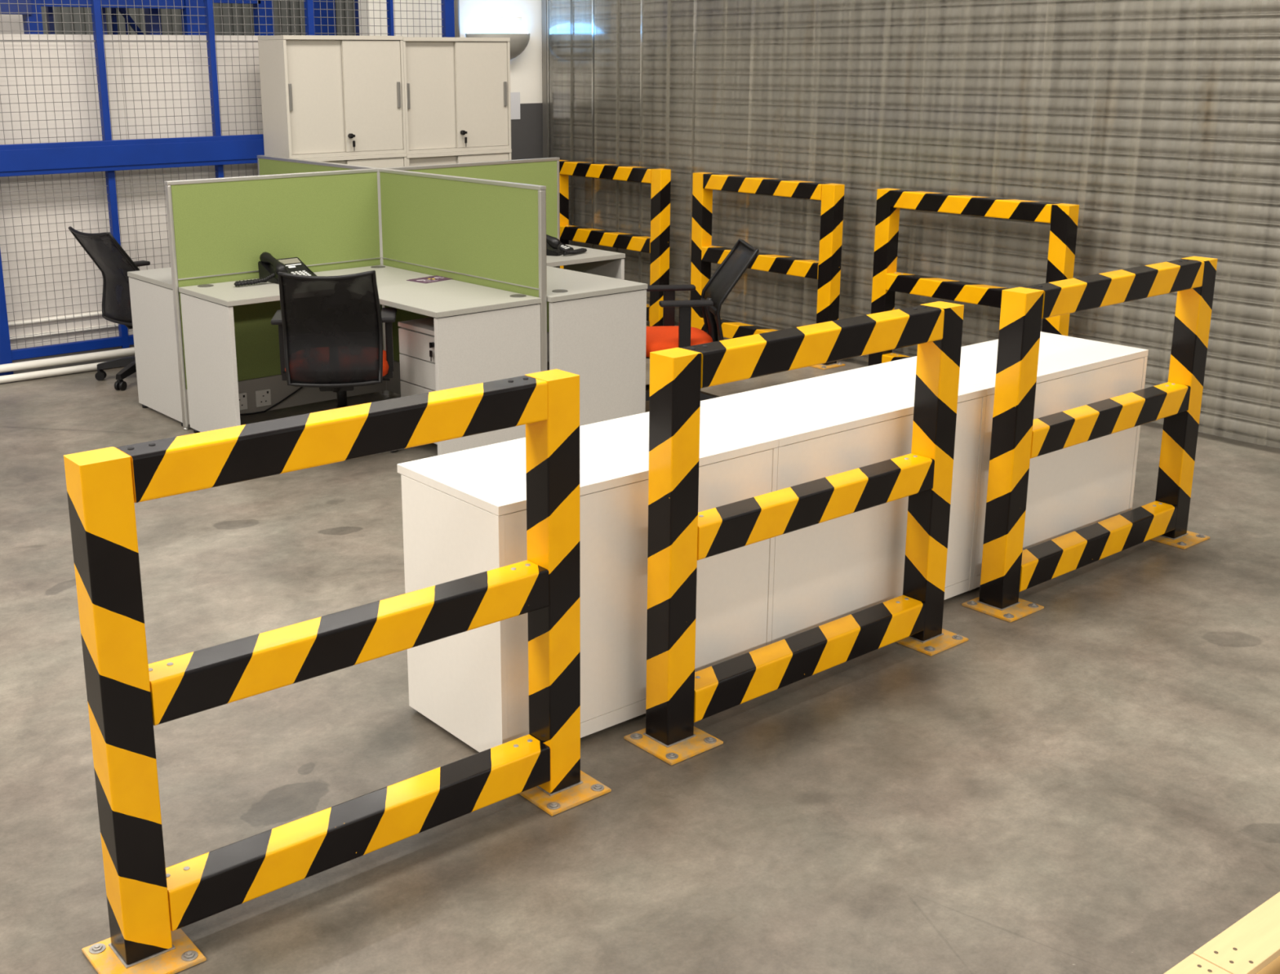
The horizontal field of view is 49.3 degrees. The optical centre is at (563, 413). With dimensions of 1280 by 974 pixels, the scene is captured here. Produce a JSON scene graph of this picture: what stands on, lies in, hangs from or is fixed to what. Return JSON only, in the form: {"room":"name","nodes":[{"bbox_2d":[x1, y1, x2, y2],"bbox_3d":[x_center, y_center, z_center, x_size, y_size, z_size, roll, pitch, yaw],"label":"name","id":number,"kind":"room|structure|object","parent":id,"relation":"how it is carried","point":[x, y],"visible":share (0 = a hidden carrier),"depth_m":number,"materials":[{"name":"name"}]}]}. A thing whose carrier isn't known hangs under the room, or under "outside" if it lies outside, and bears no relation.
{"room":"warehouse","nodes":[
{"label":"warehouse","id":0,"kind":"room"},
{"bbox_2d":[0,13,24,34],"bbox_3d":[-4.628,-2.479,10.281,1.320,1.020,0.040,-11,18,-37],"label":"panel","id":1,"kind":"object","parent":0,"point":[6,29],"visible":0.02,"depth_m":10.51,"materials":[{"name":"white"}]},
{"bbox_2d":[0,34,263,350],"bbox_3d":[-3.302,-1.206,8.186,5.300,1.985,0.018,-11,18,-37],"label":"wall","id":2,"kind":"structure","parent":0,"point":[220,47],"depth_m":8.47,"materials":[{"name":"white paint"}]},
{"bbox_2d":[8,311,102,326],"bbox_3d":[-2.932,-0.612,8.609,3.600,0.035,0.024,-11,18,-37],"label":"conduit","id":3,"kind":"object","parent":2,"relation":"attached to","point":[95,313],"visible":0.24,"depth_m":8.47,"materials":[{"name":"white"}]},
{"bbox_2d":[9,323,118,340],"bbox_3d":[-2.932,-0.529,8.631,3.600,0.028,0.024,-11,18,-37],"label":"conduit","id":4,"kind":"object","parent":2,"relation":"attached to","point":[20,337],"visible":0.29,"depth_m":8.52,"materials":[{"name":"white"}]},
{"bbox_2d":[40,0,355,35],"bbox_3d":[-3.577,-3.220,12.786,9.000,3.600,0.045,-11,18,-37],"label":"wall","id":5,"kind":"structure","parent":0,"point":[217,9],"depth_m":12.98,"materials":[{"name":"grey"}]},
{"bbox_2d":[358,0,542,159],"bbox_3d":[-0.484,-2.638,10.462,2.300,3.600,0.145,-11,18,-37],"label":"wall","id":6,"kind":"structure","parent":0,"point":[526,68],"depth_m":10.43,"materials":[{"name":"white paint"}]},
{"bbox_2d":[453,0,459,37],"bbox_3d":[-0.772,-3.231,9.964,0.036,2.000,0.036,-11,18,-37],"label":"pipe","id":7,"kind":"object","parent":6,"relation":"attached to","point":[456,3],"visible":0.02,"depth_m":10.05,"materials":[{"name":"grey metal"}]},
{"bbox_2d":[465,22,529,59],"bbox_3d":[-0.436,-2.738,10.246,0.550,0.291,0.207,-11,18,-37],"label":"wall lamp","id":8,"kind":"object","parent":6,"relation":"attached to","point":[519,36],"visible":0.63,"depth_m":10.16,"materials":[{"name":"grey"}]},
{"bbox_2d":[510,92,519,119],"bbox_3d":[-0.407,-2.324,10.505,0.195,0.200,0.004,-11,18,-37],"label":"paper notice","id":9,"kind":"object","parent":6,"relation":"attached to","point":[514,96],"visible":0.36,"depth_m":10.54,"materials":[{"name":"grey paper"}]},
{"bbox_2d":[541,0,1279,448],"bbox_3d":[3.167,-1.660,6.588,0.100,3.600,10.660,-11,18,-37],"label":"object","id":10,"kind":"structure","parent":6,"relation":"in","point":[860,95],"depth_m":7.81,"materials":[{"name":"grey metal"}]},
{"bbox_2d":[546,0,550,157],"bbox_3d":[-0.095,-2.517,10.484,0.040,1.148,0.027,-11,18,-37],"label":"curtain","id":11,"kind":"object","parent":10,"relation":"hanging from","point":[548,1],"depth_m":10.51,"materials":[{"name":"silver metal"}]},
{"bbox_2d":[569,0,573,160],"bbox_3d":[0.075,-2.454,10.277,0.040,1.149,0.027,-11,18,-37],"label":"curtain","id":12,"kind":"object","parent":10,"relation":"hanging from","point":[571,1],"depth_m":10.32,"materials":[{"name":"silver metal"}]},
{"bbox_2d":[570,175,573,225],"bbox_3d":[0.078,-1.609,10.494,0.040,0.368,0.022,-11,18,-37],"label":"curtain","id":13,"kind":"object","parent":10,"relation":"hanging from","point":[571,176],"depth_m":10.52,"materials":[{"name":"silver metal"}]},
{"bbox_2d":[591,0,594,162],"bbox_3d":[0.230,-2.403,10.086,0.040,1.140,0.020,-11,18,-37],"label":"curtain","id":14,"kind":"object","parent":10,"relation":"hanging from","point":[593,1],"depth_m":10.10,"materials":[{"name":"silver metal"}]},
{"bbox_2d":[616,0,619,164],"bbox_3d":[0.401,-2.344,9.877,0.040,1.133,0.027,-11,18,-37],"label":"curtain","id":15,"kind":"object","parent":10,"relation":"hanging from","point":[618,1],"depth_m":9.90,"materials":[{"name":"silver metal"}]},
{"bbox_2d":[665,0,670,168],"bbox_3d":[0.726,-2.235,9.477,0.040,1.115,0.027,-11,18,-37],"label":"curtain","id":16,"kind":"object","parent":10,"relation":"hanging from","point":[668,1],"depth_m":9.50,"materials":[{"name":"silver metal"}]},
{"bbox_2d":[688,0,697,284],"bbox_3d":[0.887,-1.808,9.378,0.040,1.877,0.027,-11,18,-37],"label":"curtain","id":17,"kind":"object","parent":10,"relation":"hanging from","point":[692,119],"depth_m":9.35,"materials":[{"name":"silver metal"}]},
{"bbox_2d":[0,320,1279,973],"bbox_3d":[-1.109,0.154,7.083,15.000,0.120,17.000,-11,18,-37],"label":"floor","id":18,"kind":"structure","parent":0,"point":[1087,781],"depth_m":3.68,"materials":[{"name":"concrete"}]},
{"bbox_2d":[0,361,112,383],"bbox_3d":[-3.120,-0.235,8.286,3.200,0.044,0.044,-11,18,-37],"label":"conduit","id":19,"kind":"object","parent":18,"relation":"on","point":[91,366],"visible":0.48,"depth_m":8.30,"materials":[{"name":"white"}]},
{"bbox_2d":[68,226,150,390],"bbox_3d":[-2.450,-0.639,8.077,0.664,0.932,0.712,12,19,40],"label":"office chair","id":20,"kind":"object","parent":18,"relation":"on","point":[113,262],"visible":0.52,"depth_m":7.90,"materials":[{"name":"black plastic"}]},
{"bbox_2d":[127,266,182,426],"bbox_3d":[-1.927,-0.513,7.956,1.175,0.744,1.407,-12,18,-37],"label":"desk","id":21,"kind":"object","parent":18,"relation":"on","point":[151,291],"visible":0.25,"depth_m":7.31,"materials":[{"name":"white laminate"}]},
{"bbox_2d":[0,0,359,35],"bbox_3d":[-3.097,-2.311,10.043,3.790,3.200,0.360,-11,18,-37],"label":"rack","id":22,"kind":"object","parent":18,"relation":"on","point":[82,3],"visible":0.15,"depth_m":10.04,"materials":[{"name":"blue metal"}]},
{"bbox_2d":[0,0,454,376],"bbox_3d":[-2.567,-1.612,8.512,4.573,2.602,0.158,-11,18,-37],"label":"mesh fence","id":23,"kind":"object","parent":18,"relation":"on","point":[107,155],"depth_m":8.40,"materials":[{"name":"galvanised wire"},{"name":"blue painted steel"}]},
{"bbox_2d":[0,346,134,373],"bbox_3d":[-3.145,-0.297,8.303,3.200,0.052,0.047,-11,18,-37],"label":"conduit","id":24,"kind":"object","parent":23,"relation":"attached to","point":[7,367],"visible":0.48,"depth_m":8.39,"materials":[{"name":"white"}]},
{"bbox_2d":[271,270,398,452],"bbox_3d":[-1.081,-0.265,6.572,0.597,0.944,0.890,-2,14,-5],"label":"office chair","id":25,"kind":"object","parent":18,"relation":"on","point":[331,329],"visible":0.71,"depth_m":6.30,"materials":[{"name":"black fabric"}]},
{"bbox_2d":[63,368,611,973],"bbox_3d":[-0.455,0.531,3.149,1.312,1.101,0.195,-11,18,-37],"label":"barrier","id":26,"kind":"object","parent":18,"relation":"on","point":[149,903],"visible":1,"depth_m":3.04,"materials":[{"name":"yellow metal"}]},
{"bbox_2d":[296,152,406,168],"bbox_3d":[-1.472,-1.087,9.194,0.852,1.235,0.346,-11,18,-37],"label":"cabinet","id":27,"kind":"object","parent":18,"relation":"on","point":[384,160],"visible":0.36,"depth_m":9.02,"materials":[{"name":"white metal"}]},
{"bbox_2d":[257,35,406,158],"bbox_3d":[-1.468,-2.043,8.938,0.852,0.743,0.374,-11,18,-37],"label":"upper cabinet","id":28,"kind":"object","parent":27,"relation":"on","point":[322,95],"visible":0.98,"depth_m":8.79,"materials":[{"name":"white metal"}]},
{"bbox_2d":[178,264,542,455],"bbox_3d":[-1.010,-0.232,6.849,1.182,0.744,1.429,-12,18,-37],"label":"desk","id":29,"kind":"object","parent":18,"relation":"on","point":[482,334],"visible":0.6,"depth_m":6.61,"materials":[{"name":"white laminate"}]},
{"bbox_2d":[234,252,316,286],"bbox_3d":[-1.493,-0.740,7.066,0.443,0.143,0.216,-13,19,-40],"label":"desk phone","id":30,"kind":"object","parent":29,"relation":"on","point":[268,266],"visible":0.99,"depth_m":7.10,"materials":[{"name":"black plastic"}]},
{"bbox_2d":[407,275,453,283],"bbox_3d":[-0.678,-0.690,7.139,0.150,0.002,0.210,13,19,41],"label":"leaflet","id":31,"kind":"object","parent":29,"relation":"on","point":[432,278],"visible":1,"depth_m":7.12,"materials":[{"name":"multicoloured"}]},
{"bbox_2d":[164,155,559,430],"bbox_3d":[-0.987,-0.719,7.702,1.891,1.262,2.176,0,14,2],"label":"screen","id":32,"kind":"object","parent":18,"relation":"on","point":[486,224],"visible":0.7,"depth_m":7.22,"materials":[{"name":"green fabric"}]},
{"bbox_2d":[238,392,247,409],"bbox_3d":[-1.693,-0.061,7.263,0.086,0.088,0.012,-12,18,-37],"label":"power socket","id":33,"kind":"object","parent":32,"relation":"attached to","point":[242,396],"depth_m":7.27,"materials":[{"name":"white plastic"}]},
{"bbox_2d":[254,388,271,407],"bbox_3d":[-1.586,-0.083,7.346,0.086,0.088,0.012,-12,18,-37],"label":"power socket","id":34,"kind":"object","parent":32,"relation":"attached to","point":[262,396],"depth_m":7.34,"materials":[{"name":"white plastic"}]},
{"bbox_2d":[240,386,302,415],"bbox_3d":[-1.510,-0.119,7.380,0.603,0.202,0.016,-11,18,-37],"label":"power cable","id":35,"kind":"object","parent":32,"relation":"attached to","point":[299,388],"visible":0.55,"depth_m":7.37,"materials":[{"name":"black plastic"}]},
{"bbox_2d":[397,316,437,444],"bbox_3d":[-0.512,-0.142,6.757,0.452,0.610,0.405,-12,18,-37],"label":"drawer pedestal","id":36,"kind":"object","parent":18,"relation":"on","point":[416,336],"visible":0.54,"depth_m":6.64,"materials":[{"name":"white metal"}]},
{"bbox_2d":[406,148,511,166],"bbox_3d":[-0.801,-1.216,9.706,0.852,1.225,0.346,-11,18,-37],"label":"cabinet","id":37,"kind":"object","parent":18,"relation":"on","point":[474,156],"visible":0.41,"depth_m":9.44,"materials":[{"name":"white metal"}]},
{"bbox_2d":[378,36,511,154],"bbox_3d":[-0.796,-2.169,9.450,0.852,0.746,0.374,-11,18,-37],"label":"upper cabinet","id":38,"kind":"object","parent":37,"relation":"on","point":[457,90],"visible":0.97,"depth_m":9.34,"materials":[{"name":"white metal"}]},
{"bbox_2d":[396,411,778,752],"bbox_3d":[0.088,0.469,4.093,1.018,0.747,0.488,-11,18,-37],"label":"base cabinet","id":39,"kind":"object","parent":18,"relation":"on","point":[464,512],"visible":0.48,"depth_m":3.85,"materials":[{"name":"white laminate"}]},
{"bbox_2d":[546,244,647,426],"bbox_3d":[-0.018,-0.434,7.615,1.262,0.744,1.443,-12,18,-37],"label":"desk","id":40,"kind":"object","parent":18,"relation":"on","point":[597,317],"visible":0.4,"depth_m":6.91,"materials":[{"name":"white laminate"}]},
{"bbox_2d":[546,234,586,256],"bbox_3d":[-0.035,-1.001,8.055,0.309,0.143,0.230,6,16,24],"label":"desk phone","id":41,"kind":"object","parent":40,"relation":"on","point":[554,246],"visible":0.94,"depth_m":7.97,"materials":[{"name":"black plastic"}]},
{"bbox_2d":[559,160,671,326],"bbox_3d":[0.300,-1.234,10.002,0.195,1.101,1.313,-11,18,-37],"label":"barrier","id":42,"kind":"object","parent":18,"relation":"on","point":[658,244],"visible":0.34,"depth_m":9.66,"materials":[{"name":"yellow metal"}]},
{"bbox_2d":[644,238,759,400],"bbox_3d":[0.630,-0.437,7.303,0.745,0.898,0.595,-2,14,-5],"label":"office chair","id":43,"kind":"object","parent":18,"relation":"on","point":[668,335],"visible":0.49,"depth_m":7.29,"materials":[{"name":"black plastic"}]},
{"bbox_2d":[690,172,845,369],"bbox_3d":[1.245,-0.940,8.841,0.195,1.101,1.313,-11,18,-37],"label":"barrier","id":44,"kind":"object","parent":18,"relation":"on","point":[827,269],"visible":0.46,"depth_m":8.66,"materials":[{"name":"yellow metal"}]},
{"bbox_2d":[623,301,968,765],"bbox_3d":[0.740,0.290,4.065,1.312,1.101,0.195,-11,18,-37],"label":"barrier","id":45,"kind":"object","parent":18,"relation":"on","point":[678,696],"visible":1,"depth_m":3.94,"materials":[{"name":"yellow metal"}]},
{"bbox_2d":[700,364,987,643],"bbox_3d":[0.891,0.309,4.701,1.018,0.747,0.488,-11,18,-37],"label":"base cabinet","id":46,"kind":"object","parent":18,"relation":"on","point":[829,424],"visible":0.56,"depth_m":4.47,"materials":[{"name":"white laminate"}]},
{"bbox_2d":[868,187,1079,365],"bbox_3d":[2.200,-0.643,7.670,0.195,1.101,1.329,-11,18,-37],"label":"barrier","id":47,"kind":"object","parent":18,"relation":"on","point":[1063,218],"visible":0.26,"depth_m":7.63,"materials":[{"name":"yellow metal"}]},
{"bbox_2d":[875,331,1148,589],"bbox_3d":[1.694,0.149,5.309,1.018,0.747,0.488,-11,18,-37],"label":"base cabinet","id":48,"kind":"object","parent":18,"relation":"on","point":[1072,488],"visible":0.41,"depth_m":5.18,"materials":[{"name":"white laminate"}]},
{"bbox_2d":[961,256,1217,622],"bbox_3d":[1.955,0.044,4.999,1.328,1.101,0.195,-11,18,-37],"label":"barrier","id":49,"kind":"object","parent":18,"relation":"on","point":[1007,570],"visible":1,"depth_m":4.87,"materials":[{"name":"yellow metal"}]},
{"bbox_2d":[1164,891,1279,973],"bbox_3d":[1.782,1.177,2.545,1.800,0.131,1.000,-11,18,-35],"label":"pallet","id":50,"kind":"object","parent":18,"relation":"on","point":[1251,944],"visible":1,"depth_m":2.76,"materials":[{"name":"beige wood"}]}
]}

